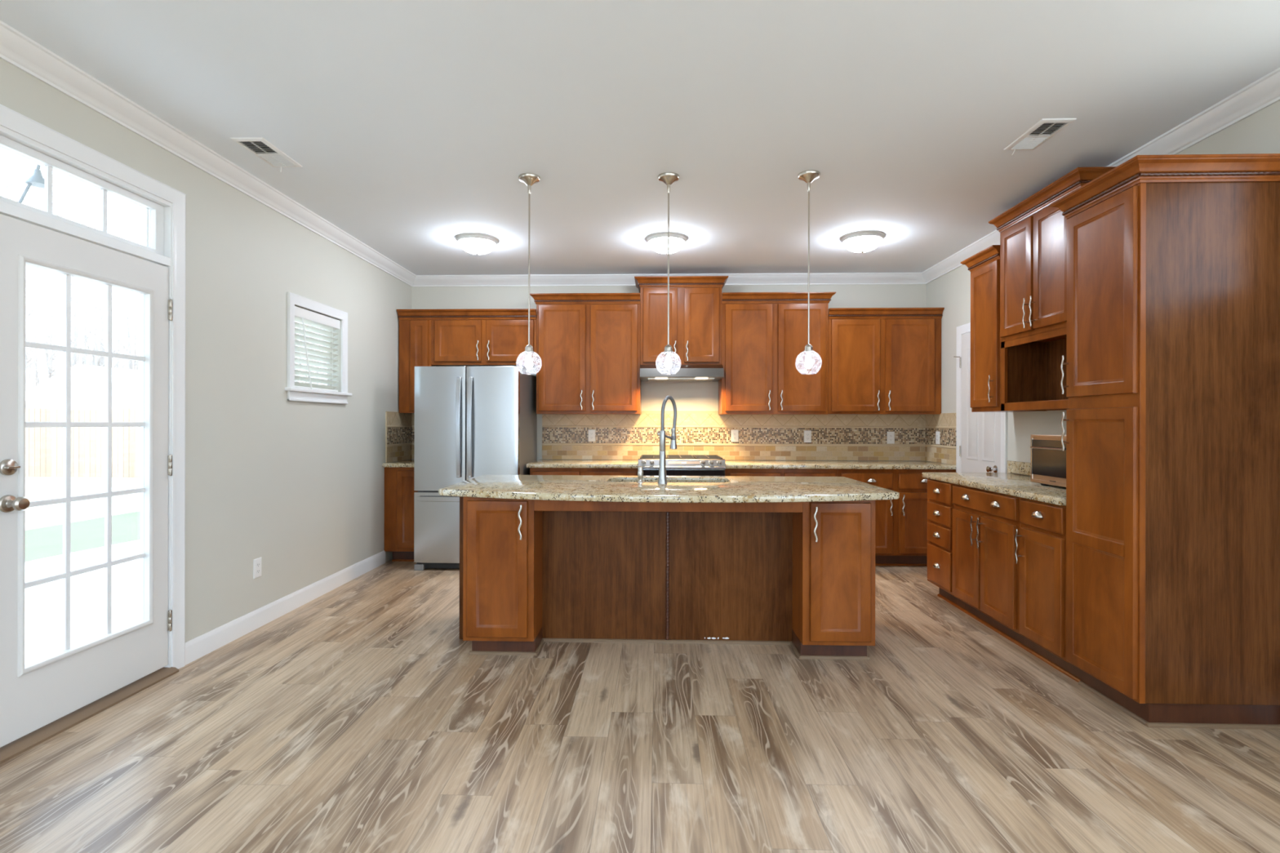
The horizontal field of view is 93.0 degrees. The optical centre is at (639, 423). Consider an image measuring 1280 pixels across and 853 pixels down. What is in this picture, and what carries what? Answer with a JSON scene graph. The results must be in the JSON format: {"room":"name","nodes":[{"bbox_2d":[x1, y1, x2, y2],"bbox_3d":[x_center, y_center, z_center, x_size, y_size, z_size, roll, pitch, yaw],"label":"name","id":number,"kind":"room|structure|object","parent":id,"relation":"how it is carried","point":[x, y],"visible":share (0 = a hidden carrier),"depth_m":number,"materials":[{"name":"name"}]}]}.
{"room":"kitchen","nodes":[
{"label":"kitchen","id":0,"kind":"room"},
{"bbox_2d":[0,58,411,642],"bbox_3d":[-2.526,-0.105,1.518,0.140,2.757,9.285,0,0,2],"label":"wall","id":1,"kind":"structure","parent":0,"point":[296,486],"depth_m":3.81,"materials":[{"name":"beige paint"}]},
{"bbox_2d":[0,103,186,764],"bbox_3d":[-2.457,0.034,2.694,0.208,2.480,1.000,0,0,2],"label":"door","id":2,"kind":"structure","parent":1,"relation":"in","point":[42,699],"depth_m":2.69,"materials":[{"name":"white paint"}]},
{"bbox_2d":[0,20,416,286],"bbox_3d":[-2.413,-1.435,1.515,0.080,0.096,9.285,0,0,2],"label":"trim","id":3,"kind":"structure","parent":1,"relation":"attached to","point":[18,50],"depth_m":3.00,"materials":[{"name":"white paint"}]},
{"bbox_2d":[253,556,261,578],"bbox_3d":[-2.386,0.902,3.791,0.009,0.120,0.073,0,0,2],"label":"wall outlet","id":4,"kind":"object","parent":1,"relation":"attached to","point":[257,562],"visible":1,"depth_m":3.78,"materials":[{"name":"white plastic"}]},
{"bbox_2d":[256,562,260,573],"bbox_3d":[-2.383,0.902,3.790,0.003,0.065,0.034,0,0,2],"label":"receptacle","id":5,"kind":"object","parent":4,"relation":"attached to","point":[258,564],"depth_m":3.79,"materials":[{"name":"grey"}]},
{"bbox_2d":[185,550,385,665],"bbox_3d":[-2.460,1.217,1.211,0.014,0.114,8.675,0,0,2],"label":"baseboard","id":6,"kind":"structure","parent":1,"relation":"attached to","point":[199,646],"depth_m":3.92,"materials":[{"name":"white paint"}]},
{"bbox_2d":[284,292,351,404],"bbox_3d":[-2.415,-0.520,4.476,0.185,0.732,0.815,0,0,2],"label":"window","id":7,"kind":"structure","parent":1,"relation":"in","point":[298,394],"depth_m":4.38,"materials":[{"name":"white paint"}]},
{"bbox_2d":[294,306,340,391],"bbox_3d":[-2.387,-0.520,4.474,0.084,0.589,0.619,0,0,2],"label":"window blind","id":8,"kind":"object","parent":7,"relation":"attached to","point":[304,316],"visible":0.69,"depth_m":4.47,"materials":[{"name":"white plastic"}]},
{"bbox_2d":[0,0,1279,275],"bbox_3d":[0.120,-1.554,1.440,5.428,0.150,9.565,0,0,2],"label":"ceiling","id":9,"kind":"structure","parent":0,"point":[412,126],"depth_m":2.77,"materials":[{"name":"paint"}]},
{"bbox_2d":[230,137,302,172],"bbox_3d":[-2.035,-1.466,3.325,0.172,0.034,0.355,0,0,2],"label":"ceiling vent","id":10,"kind":"object","parent":9,"relation":"in","point":[260,147],"visible":1,"depth_m":3.30,"materials":[{"name":"white metal"}]},
{"bbox_2d":[455,232,498,254],"bbox_3d":[-1.310,-1.419,4.886,0.334,0.124,0.334,0,0,2],"label":"ceiling light","id":11,"kind":"object","parent":9,"relation":"attached to","point":[471,242],"visible":1,"depth_m":4.79,"materials":[{"name":"white glass"}]},
{"bbox_2d":[515,173,542,374],"bbox_3d":[-0.666,-0.889,3.651,0.151,1.182,0.151,0,0,2],"label":"pendant light","id":12,"kind":"object","parent":9,"relation":"hanging from","point":[529,179],"visible":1,"depth_m":3.64,"materials":[{"name":"white glass"}]},
{"bbox_2d":[645,231,687,253],"bbox_3d":[0.212,-1.417,4.856,0.334,0.124,0.334,0,0,2],"label":"ceiling light","id":13,"kind":"object","parent":9,"relation":"attached to","point":[658,242],"visible":0.94,"depth_m":4.76,"materials":[{"name":"white glass"}]},
{"bbox_2d":[655,172,680,374],"bbox_3d":[0.171,-0.887,3.637,0.151,1.182,0.151,0,0,2],"label":"pendant light","id":14,"kind":"object","parent":9,"relation":"hanging from","point":[668,178],"visible":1,"depth_m":3.63,"materials":[{"name":"white glass"}]},
{"bbox_2d":[795,169,822,374],"bbox_3d":[1.001,-0.886,3.602,0.151,1.182,0.151,0,0,2],"label":"pendant light","id":15,"kind":"object","parent":9,"relation":"hanging from","point":[808,176],"visible":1,"depth_m":3.59,"materials":[{"name":"white glass"}]},
{"bbox_2d":[840,230,884,253],"bbox_3d":[1.762,-1.414,4.810,0.334,0.124,0.334,0,0,2],"label":"ceiling light","id":16,"kind":"object","parent":9,"relation":"attached to","point":[861,242],"visible":1,"depth_m":4.71,"materials":[{"name":"white glass"}]},
{"bbox_2d":[1004,118,1076,155],"bbox_3d":[2.034,-1.459,3.101,0.164,0.034,0.330,0,0,2],"label":"ceiling vent","id":17,"kind":"object","parent":9,"relation":"in","point":[1042,131],"visible":1,"depth_m":3.08,"materials":[{"name":"white metal"}]},
{"bbox_3d":[-2.998,-1.627,1.540,0.810,0.060,9.700,0,0,2],"label":"trim","id":18,"kind":"structure","parent":9,"relation":"attached to","visible":0},
{"bbox_2d":[17,164,44,203],"bbox_3d":[-3.169,-1.343,3.175,0.123,0.515,0.103,0,0,2],"label":"outdoor light","id":19,"kind":"object","parent":18,"relation":"hanging from","point":[37,180],"visible":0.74,"depth_m":3.16,"materials":[{"name":"grey plastic"}]},
{"bbox_2d":[25,168,44,188],"bbox_3d":[-3.155,-1.288,3.180,0.094,0.080,0.092,0,0,2],"label":"socket","id":20,"kind":"object","parent":19,"relation":"attached to","point":[37,180],"depth_m":3.16,"materials":[{"name":"grey plastic"}]},
{"bbox_2d":[0,558,1279,852],"bbox_3d":[0.114,1.338,1.440,5.428,0.120,9.565,0,0,2],"label":"floor","id":21,"kind":"structure","parent":0,"point":[359,717],"depth_m":2.34,"materials":[{"name":"brown wood"}]},
{"bbox_2d":[384,466,417,561],"bbox_3d":[-2.140,0.837,5.836,0.377,0.874,0.629,0,0,2],"label":"base cabinet","id":22,"kind":"object","parent":21,"relation":"on","point":[399,491],"visible":0.51,"depth_m":5.54,"materials":[{"name":"brown wood"}]},
{"bbox_2d":[382,458,413,467],"bbox_3d":[-2.139,0.379,5.827,0.377,0.038,0.647,0,0,2],"label":"countertop","id":23,"kind":"structure","parent":22,"relation":"on","point":[406,463],"depth_m":5.51,"materials":[{"name":"beige stone"}]},
{"bbox_2d":[413,366,537,570],"bbox_3d":[-1.495,0.390,5.636,0.910,1.771,0.902,0,0,2],"label":"refrigerator","id":24,"kind":"object","parent":21,"relation":"on","point":[471,422],"visible":0.83,"depth_m":5.25,"materials":[{"name":"grey metal"}]},
{"bbox_2d":[529,466,638,475],"bbox_3d":[-0.500,0.840,5.770,0.980,0.874,0.663,0,0,2],"label":"base cabinet","id":25,"kind":"object","parent":21,"relation":"on","point":[533,471],"visible":0.05,"depth_m":5.48,"materials":[{"name":"brown wood"}]},
{"bbox_2d":[526,459,638,468],"bbox_3d":[-0.513,0.382,5.778,1.003,0.038,0.647,0,0,2],"label":"countertop","id":26,"kind":"structure","parent":25,"relation":"on","point":[595,464],"depth_m":5.47,"materials":[{"name":"beige stone"}]},
{"bbox_2d":[459,496,875,660],"bbox_3d":[0.152,0.841,3.693,2.436,0.874,0.909,0,0,2],"label":"kitchen island","id":27,"kind":"object","parent":21,"relation":"on","point":[801,575],"visible":0.96,"depth_m":3.52,"materials":[{"name":"brown wood"}]},
{"bbox_2d":[438,475,899,502],"bbox_3d":[0.136,0.383,3.668,2.525,0.038,1.183,0,0,2],"label":"island countertop","id":28,"kind":"structure","parent":27,"relation":"on","point":[599,488],"depth_m":3.33,"materials":[{"name":"beige stone"}]},
{"bbox_2d":[636,466,644,483],"bbox_3d":[0.004,0.314,3.776,0.044,0.101,0.108,0,0,2],"label":"soap dispenser","id":29,"kind":"object","parent":28,"relation":"on","point":[640,470],"visible":1,"depth_m":3.73,"materials":[{"name":"silver metal"}]},
{"bbox_2d":[657,395,677,484],"bbox_3d":[0.173,0.096,3.732,0.067,0.536,0.172,0,0,43],"label":"kitchen faucet","id":30,"kind":"object","parent":28,"relation":"on","point":[662,479],"visible":1,"depth_m":3.68,"materials":[{"name":"grey metal"}]},
{"bbox_2d":[638,454,725,475],"bbox_3d":[0.379,0.795,5.700,0.776,0.968,0.742,0,0,2],"label":"gas range","id":31,"kind":"object","parent":21,"relation":"on","point":[676,464],"visible":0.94,"depth_m":5.39,"materials":[{"name":"silver metal"}]},
{"bbox_2d":[724,468,837,476],"bbox_3d":[1.272,0.843,5.717,1.001,0.874,0.663,0,0,2],"label":"base cabinet","id":32,"kind":"object","parent":21,"relation":"on","point":[728,472],"visible":0.02,"depth_m":5.43,"materials":[{"name":"brown wood"}]},
{"bbox_2d":[837,469,955,565],"bbox_3d":[2.294,0.845,5.687,1.042,0.874,0.663,0,0,2],"label":"base cabinet","id":33,"kind":"object","parent":21,"relation":"on","point":[900,523],"visible":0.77,"depth_m":5.39,"materials":[{"name":"brown wood"}]},
{"bbox_2d":[724,460,955,469],"bbox_3d":[1.796,0.386,5.710,2.042,0.038,0.647,0,0,2],"label":"countertop","id":34,"kind":"structure","parent":33,"relation":"on","point":[800,464],"depth_m":5.41,"materials":[{"name":"beige stone"}]},
{"bbox_2d":[927,478,964,611],"bbox_3d":[2.438,0.845,4.335,0.674,0.874,0.412,0,0,2],"label":"base cabinet","id":35,"kind":"object","parent":21,"relation":"on","point":[940,505],"visible":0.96,"depth_m":4.31,"materials":[{"name":"brown wood"}]},
{"bbox_2d":[951,484,1034,653],"bbox_3d":[2.417,0.845,3.750,0.683,0.874,0.757,0,0,2],"label":"base cabinet","id":36,"kind":"object","parent":21,"relation":"on","point":[985,572],"visible":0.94,"depth_m":3.69,"materials":[{"name":"brown wood"}]},
{"bbox_2d":[921,460,1066,506],"bbox_3d":[2.428,0.342,3.780,0.664,0.129,1.600,0,0,2],"label":"countertop","id":37,"kind":"structure","parent":36,"relation":"on","point":[1016,482],"depth_m":3.82,"materials":[{"name":"beige stone"}]},
{"bbox_2d":[1030,434,1066,487],"bbox_3d":[2.523,0.217,3.437,0.376,0.302,0.520,0,0,2],"label":"microwave oven","id":38,"kind":"object","parent":37,"relation":"on","point":[1048,460],"visible":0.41,"depth_m":3.52,"materials":[{"name":"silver metal"}]},
{"bbox_2d":[1014,497,1080,682],"bbox_3d":[2.400,0.845,3.176,0.683,0.874,0.391,0,0,2],"label":"base cabinet","id":39,"kind":"object","parent":21,"relation":"on","point":[1042,529],"visible":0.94,"depth_m":3.16,"materials":[{"name":"brown wood"}]},
{"bbox_2d":[1049,153,1279,729],"bbox_3d":[2.387,0.091,2.757,0.685,2.382,0.557,0,0,2],"label":"pantry cabinet","id":40,"kind":"object","parent":21,"relation":"on","point":[1172,386],"visible":1,"depth_m":2.54,"materials":[{"name":"brown wood"}]},
{"bbox_2d":[411,284,926,461],"bbox_3d":[0.257,-0.100,6.150,5.428,2.757,0.140,0,0,2],"label":"wall","id":41,"kind":"structure","parent":0,"point":[687,396],"depth_m":6.08,"materials":[{"name":"beige paint"}]},
{"bbox_2d":[396,309,435,413],"bbox_3d":[-2.152,-0.593,5.958,0.314,0.985,0.385,0,0,2],"label":"upper cabinet","id":42,"kind":"object","parent":41,"relation":"attached to","point":[415,325],"visible":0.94,"depth_m":5.81,"materials":[{"name":"brown wood"}]},
{"bbox_2d":[429,308,536,368],"bbox_3d":[-1.489,-0.822,5.938,1.010,0.525,0.385,0,0,2],"label":"upper cabinet","id":43,"kind":"object","parent":41,"relation":"attached to","point":[465,337],"visible":0.98,"depth_m":5.79,"materials":[{"name":"brown wood"}]},
{"bbox_2d":[529,293,640,414],"bbox_3d":[-0.517,-0.659,5.910,1.046,1.137,0.385,0,0,2],"label":"upper cabinet","id":44,"kind":"object","parent":41,"relation":"attached to","point":[588,344],"visible":1,"depth_m":5.76,"materials":[{"name":"brown wood"}]},
{"bbox_2d":[412,272,925,286],"bbox_3d":[0.256,-1.431,6.040,5.148,0.096,0.080,0,0,2],"label":"trim","id":45,"kind":"structure","parent":41,"relation":"attached to","point":[821,278],"depth_m":6.03,"materials":[{"name":"white paint"}]},
{"bbox_2d":[385,410,955,465],"bbox_3d":[0.245,0.118,5.764,5.148,0.490,0.632,0,0,2],"label":"backsplash","id":46,"kind":"structure","parent":41,"relation":"attached to","point":[564,437],"depth_m":6.04,"materials":[{"name":"tile"}]},
{"bbox_2d":[587,429,595,441],"bbox_3d":[-0.484,0.121,6.088,0.073,0.120,0.009,0,0,2],"label":"wall outlet","id":47,"kind":"object","parent":46,"relation":"attached to","point":[591,433],"visible":1,"depth_m":6.09,"materials":[{"name":"white plastic"}]},
{"bbox_2d":[731,430,738,441],"bbox_3d":[0.944,0.124,6.046,0.073,0.120,0.009,0,0,2],"label":"wall outlet","id":48,"kind":"object","parent":46,"relation":"attached to","point":[735,433],"visible":1,"depth_m":6.04,"materials":[{"name":"white plastic"}]},
{"bbox_2d":[804,430,811,442],"bbox_3d":[1.664,0.129,6.025,0.073,0.120,0.009,0,0,2],"label":"wall outlet","id":49,"kind":"object","parent":46,"relation":"attached to","point":[807,433],"visible":1,"depth_m":6.02,"materials":[{"name":"white plastic"}]},
{"bbox_2d":[886,431,894,444],"bbox_3d":[2.479,0.141,6.000,0.073,0.120,0.009,0,0,2],"label":"wall outlet","id":50,"kind":"object","parent":46,"relation":"attached to","point":[891,435],"visible":1,"depth_m":6.00,"materials":[{"name":"white plastic"}]},
{"bbox_2d":[935,431,939,444],"bbox_3d":[2.805,0.135,5.725,0.009,0.120,0.073,0,0,2],"label":"wall outlet","id":51,"kind":"object","parent":46,"relation":"attached to","point":[937,433],"visible":1,"depth_m":5.72,"materials":[{"name":"white plastic"}]},
{"bbox_2d":[634,275,728,364],"bbox_3d":[0.392,-0.965,5.883,0.881,0.832,0.385,0,0,2],"label":"upper cabinet","id":52,"kind":"object","parent":41,"relation":"attached to","point":[695,301],"visible":0.97,"depth_m":5.73,"materials":[{"name":"brown wood"}]},
{"bbox_2d":[640,364,724,382],"bbox_3d":[0.389,-0.480,5.811,0.767,0.138,0.520,0,0,2],"label":"range hood","id":53,"kind":"object","parent":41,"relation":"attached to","point":[649,373],"visible":1,"depth_m":5.57,"materials":[{"name":"silver metal"}]},
{"bbox_2d":[718,292,835,414],"bbox_3d":[1.303,-0.656,5.855,1.052,1.137,0.385,0,0,2],"label":"upper cabinet","id":54,"kind":"object","parent":41,"relation":"attached to","point":[764,334],"visible":1,"depth_m":5.71,"materials":[{"name":"brown wood"}]},
{"bbox_2d":[827,307,944,414],"bbox_3d":[2.297,-0.581,5.826,1.048,0.986,0.385,0,0,2],"label":"upper cabinet","id":55,"kind":"object","parent":41,"relation":"attached to","point":[882,361],"visible":1,"depth_m":5.67,"materials":[{"name":"brown wood"}]},
{"bbox_2d":[926,100,1279,465],"bbox_3d":[2.760,-0.096,1.361,0.140,2.757,9.285,0,0,2],"label":"wall","id":56,"kind":"structure","parent":0,"point":[1259,132],"depth_m":4.42,"materials":[{"name":"beige paint"}]},
{"bbox_2d":[953,322,1007,472],"bbox_3d":[2.774,0.215,4.982,0.106,2.135,0.760,0,0,2],"label":"door","id":57,"kind":"structure","parent":56,"relation":"in","point":[981,437],"depth_m":5.12,"materials":[{"name":"white paint"}]},
{"bbox_2d":[960,244,1022,412],"bbox_3d":[2.600,-0.654,4.375,0.358,1.137,0.442,0,0,2],"label":"upper cabinet","id":58,"kind":"object","parent":56,"relation":"attached to","point":[984,266],"visible":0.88,"depth_m":4.33,"materials":[{"name":"brown wood"}]},
{"bbox_2d":[988,166,1115,411],"bbox_3d":[2.582,-0.742,3.759,0.358,1.314,0.900,0,0,2],"label":"upper cabinet","id":59,"kind":"object","parent":56,"relation":"attached to","point":[1033,233],"visible":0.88,"depth_m":3.88,"materials":[{"name":"brown wood"}]},
{"bbox_2d":[921,66,1279,284],"bbox_3d":[2.652,-1.426,1.364,0.080,0.096,9.285,0,0,2],"label":"trim","id":60,"kind":"structure","parent":56,"relation":"attached to","point":[1264,92],"depth_m":2.93,"materials":[{"name":"white paint"}]},
{"label":"outside","id":61,"kind":"structure","parent":0,"visible":0},
{"bbox_2d":[25,477,140,530],"bbox_3d":[-9.553,1.496,15.290,100.000,0.130,110.000,0,0,2],"label":"ground","id":62,"kind":"structure","parent":61,"point":[36,488],"depth_m":11.47,"materials":[{"name":"white"}]},
{"bbox_2d":[0,162,81,391],"bbox_3d":[-30.591,-7.112,27.698,10.475,17.246,7.625,0,0,9],"label":"bare tree","id":63,"kind":"object","parent":62,"relation":"on","point":[28,387],"visible":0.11,"depth_m":29.22,"materials":[{"name":"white plant"}]},
{"bbox_2d":[0,148,133,384],"bbox_3d":[-21.848,-6.511,22.441,8.986,16.062,6.049,0,0,7],"label":"bare tree","id":64,"kind":"object","parent":62,"relation":"on","point":[41,354],"visible":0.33,"depth_m":21.86,"materials":[{"name":"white plant"}]},
{"bbox_2d":[24,539,140,664],"bbox_3d":[-4.227,1.400,4.127,3.410,0.140,10.000,0,0,2],"label":"patio slab","id":65,"kind":"object","parent":62,"relation":"on","point":[44,602],"visible":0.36,"depth_m":4.57,"materials":[{"name":"concrete"}]},
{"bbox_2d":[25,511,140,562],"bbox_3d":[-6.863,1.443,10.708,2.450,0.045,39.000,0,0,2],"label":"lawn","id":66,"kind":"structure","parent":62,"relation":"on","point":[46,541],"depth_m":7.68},
{"bbox_2d":[25,408,140,477],"bbox_3d":[-13.677,0.493,15.443,21.743,1.760,0.060,0,0,2],"label":"wooden fence","id":67,"kind":"object","parent":62,"relation":"on","point":[43,445],"visible":0.23,"depth_m":15.43,"materials":[{"name":"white wood"}]},
{"bbox_2d":[31,161,144,362],"bbox_3d":[-13.573,-3.788,17.932,7.469,10.627,4.450,0,0,-24],"label":"bare tree","id":68,"kind":"object","parent":62,"relation":"on","point":[136,220],"visible":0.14,"depth_m":17.20,"materials":[{"name":"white plant"}]},
{"bbox_2d":[25,213,322,408],"bbox_3d":[-30.526,-5.325,36.501,42.896,13.521,10.957,0,0,2],"label":"woods","id":69,"kind":"object","parent":62,"relation":"on","point":[99,310],"visible":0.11,"depth_m":34.50,"materials":[{"name":"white plant"}]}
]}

